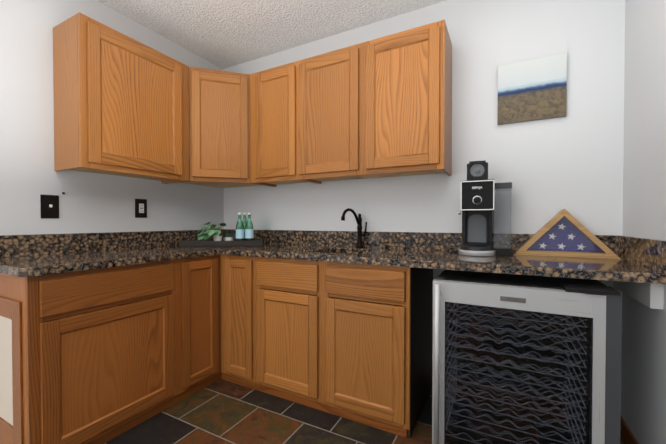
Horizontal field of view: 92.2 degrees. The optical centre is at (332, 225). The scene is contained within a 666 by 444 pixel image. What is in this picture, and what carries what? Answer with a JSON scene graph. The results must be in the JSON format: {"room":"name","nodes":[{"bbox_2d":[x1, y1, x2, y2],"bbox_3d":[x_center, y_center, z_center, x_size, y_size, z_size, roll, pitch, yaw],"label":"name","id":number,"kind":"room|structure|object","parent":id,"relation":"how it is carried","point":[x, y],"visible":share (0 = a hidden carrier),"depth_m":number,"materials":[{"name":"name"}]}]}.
{"room":"wet bar","nodes":[
{"label":"wet bar","id":0,"kind":"room"},
{"bbox_2d":[0,0,223,234],"bbox_3d":[-2.346,-0.176,0.680,0.100,2.540,5.600,0,1,28],"label":"wall","id":1,"kind":"structure","parent":0,"point":[89,202],"depth_m":1.88,"materials":[{"name":"white paint"}]},
{"bbox_2d":[40,195,58,217],"bbox_3d":[-1.647,-0.112,1.870,0.020,0.136,0.086,0,1,28],"label":"switch plate","id":2,"kind":"object","parent":1,"relation":"attached to","point":[49,206],"visible":1,"depth_m":1.87,"materials":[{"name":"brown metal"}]},
{"bbox_2d":[53,12,188,182],"bbox_3d":[-1.341,-0.745,2.114,0.323,0.840,0.689,0,1,28],"label":"upper cabinet","id":3,"kind":"object","parent":1,"relation":"attached to","point":[121,104],"visible":1,"depth_m":1.90,"materials":[{"name":"brown wood"}]},
{"bbox_2d":[135,199,146,217],"bbox_3d":[-1.402,-0.128,2.345,0.009,0.136,0.086,0,1,28],"label":"electrical outlet plate","id":4,"kind":"object","parent":1,"relation":"attached to","point":[140,208],"visible":1,"depth_m":2.34,"materials":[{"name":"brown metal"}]},
{"bbox_2d":[97,0,446,68],"bbox_3d":[0.085,-1.458,-0.625,5.600,0.060,5.600,0,1,28],"label":"ceiling","id":5,"kind":"structure","parent":0,"point":[223,34],"depth_m":2.29,"materials":[{"name":"white paint"}]},
{"bbox_2d":[104,379,625,443],"bbox_3d":[0.085,1.142,-0.589,5.600,0.060,5.600,0,1,28],"label":"floor","id":6,"kind":"structure","parent":0,"point":[221,411],"depth_m":1.74,"materials":[{"name":"tile"}]},
{"bbox_2d":[0,255,220,443],"bbox_3d":[-1.281,0.639,1.920,0.628,0.876,1.047,0,1,28],"label":"base cabinet","id":7,"kind":"object","parent":6,"relation":"on","point":[99,356],"visible":0.85,"depth_m":1.54,"materials":[{"name":"brown wood"}]},
{"bbox_2d":[0,230,215,276],"bbox_3d":[-1.299,0.124,1.874,0.634,0.152,0.990,0,1,28],"label":"countertop","id":8,"kind":"structure","parent":7,"relation":"on","point":[35,254],"depth_m":1.84,"materials":[{"name":"brown stone"}]},
{"bbox_2d":[220,255,259,390],"bbox_3d":[-0.486,0.632,2.404,0.362,0.876,0.628,0,1,28],"label":"base cabinet","id":9,"kind":"object","parent":6,"relation":"on","point":[239,275],"depth_m":2.13,"materials":[{"name":"brown wood"}]},
{"bbox_2d":[260,257,327,412],"bbox_3d":[-0.140,0.635,2.221,0.575,0.876,0.628,0,1,28],"label":"base cabinet","id":10,"kind":"object","parent":6,"relation":"on","point":[293,293],"depth_m":1.92,"materials":[{"name":"brown wood"}]},
{"bbox_2d":[216,229,665,283],"bbox_3d":[0.088,0.121,2.074,2.898,0.152,0.663,0,1,28],"label":"countertop","id":11,"kind":"structure","parent":10,"relation":"on","point":[642,260],"depth_m":1.72,"materials":[{"name":"brown stone"}]},
{"bbox_2d":[178,239,265,246],"bbox_3d":[-0.864,0.133,2.530,0.648,0.042,0.230,0,1,-12],"label":"wood tray","id":12,"kind":"object","parent":11,"relation":"on","point":[208,243],"visible":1,"depth_m":2.42,"materials":[{"name":"black wood"}]},
{"bbox_2d":[197,222,225,240],"bbox_3d":[-0.946,0.056,2.532,0.263,0.173,0.292,0,1,28],"label":"plant","id":13,"kind":"object","parent":12,"relation":"on","point":[212,232],"visible":0.96,"depth_m":2.47,"materials":[{"name":"green plant"}]},
{"bbox_2d":[223,233,234,240],"bbox_3d":[-0.816,0.098,2.510,0.086,0.088,0.086,0,1,28],"label":"candle jar","id":14,"kind":"object","parent":12,"relation":"on","point":[228,236],"visible":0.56,"depth_m":2.48,"materials":[{"name":"white glass"}]},
{"bbox_2d":[236,213,243,240],"bbox_3d":[-0.730,0.020,2.512,0.064,0.245,0.064,0,1,28],"label":"bottle","id":15,"kind":"object","parent":12,"relation":"on","point":[239,233],"visible":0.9,"depth_m":2.49,"materials":[{"name":"green glass"}]},
{"bbox_2d":[241,213,248,240],"bbox_3d":[-0.714,0.018,2.592,0.064,0.245,0.064,0,1,28],"label":"bottle","id":16,"kind":"object","parent":12,"relation":"on","point":[244,220],"visible":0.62,"depth_m":2.58,"materials":[{"name":"green glass"}]},
{"bbox_2d":[245,213,253,240],"bbox_3d":[-0.660,0.019,2.532,0.064,0.245,0.064,0,1,28],"label":"bottle","id":17,"kind":"object","parent":12,"relation":"on","point":[249,233],"visible":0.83,"depth_m":2.52,"materials":[{"name":"green glass"}]},
{"bbox_2d":[341,208,366,247],"bbox_3d":[0.157,0.019,2.221,0.125,0.280,0.223,0,1,28],"label":"bronze faucet","id":18,"kind":"object","parent":11,"relation":"on","point":[358,218],"visible":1,"depth_m":2.28,"materials":[{"name":"black metal"}]},
{"bbox_2d":[453,160,511,255],"bbox_3d":[0.850,-0.095,1.843,0.310,0.518,0.266,0,1,28],"label":"coffee maker","id":19,"kind":"object","parent":11,"relation":"on","point":[479,188],"visible":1,"depth_m":1.76,"materials":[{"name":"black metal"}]},
{"bbox_2d":[513,209,620,258],"bbox_3d":[1.256,0.036,1.750,0.470,0.258,0.085,0,1,28],"label":"case","id":20,"kind":"object","parent":11,"relation":"on","point":[563,233],"visible":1,"depth_m":1.74,"materials":[{"name":"brown wood"}]},
{"bbox_2d":[328,262,432,437],"bbox_3d":[0.283,0.638,1.997,0.544,0.876,0.628,0,1,28],"label":"base cabinet","id":21,"kind":"object","parent":6,"relation":"on","point":[352,341],"depth_m":1.71,"materials":[{"name":"brown wood"}]},
{"bbox_2d":[432,270,621,443],"bbox_3d":[0.869,0.656,1.542,0.655,0.852,0.668,0,1,28],"label":"wine fridge","id":22,"kind":"object","parent":6,"relation":"on","point":[523,359],"visible":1,"depth_m":1.29,"materials":[{"name":"stainless steel"},{"name":"clear glass"},{"name":"black metal"}]},
{"bbox_2d":[223,0,624,294],"bbox_3d":[0.320,-0.199,2.380,3.020,2.540,0.100,0,1,28],"label":"wall","id":23,"kind":"structure","parent":0,"point":[571,162],"depth_m":1.95,"materials":[{"name":"white paint"}]},
{"bbox_2d":[164,67,271,187],"bbox_3d":[-0.911,-0.752,2.621,0.608,0.840,0.608,0,1,28],"label":"upper cabinet","id":24,"kind":"object","parent":23,"relation":"attached to","point":[219,128],"visible":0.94,"depth_m":2.40,"materials":[{"name":"brown wood"}]},
{"bbox_2d":[250,20,451,186],"bbox_3d":[0.060,-0.748,2.269,1.437,0.840,0.323,0,1,28],"label":"upper cabinet","id":25,"kind":"object","parent":23,"relation":"attached to","point":[381,107],"visible":1,"depth_m":2.05,"materials":[{"name":"brown wood"}]},
{"bbox_2d":[497,52,566,124],"bbox_3d":[1.148,-0.787,1.862,0.340,0.350,0.022,0,1,28],"label":"picture","id":26,"kind":"object","parent":23,"relation":"attached to","point":[535,89],"visible":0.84,"depth_m":1.85,"materials":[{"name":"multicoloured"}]},
{"bbox_2d":[621,0,665,443],"bbox_3d":[1.420,-0.185,1.359,0.120,2.540,0.675,0,1,28],"label":"wall","id":27,"kind":"structure","parent":0,"point":[643,382],"depth_m":1.43,"materials":[{"name":"white paint"}]},
{"bbox_2d":[620,416,637,443],"bbox_3d":[0.951,1.039,1.629,0.946,0.085,0.666,0,1,28],"label":"baseboard","id":28,"kind":"structure","parent":27,"relation":"attached to","point":[627,435],"depth_m":1.58,"materials":[{"name":"brown wood"}]},
{"bbox_2d":[614,281,663,309],"bbox_3d":[1.384,0.266,1.468,0.040,0.118,0.474,0,1,28],"label":"cleat","id":29,"kind":"object","parent":27,"relation":"attached to","point":[650,295],"visible":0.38,"depth_m":1.31,"materials":[{"name":"white paint"}]}
]}

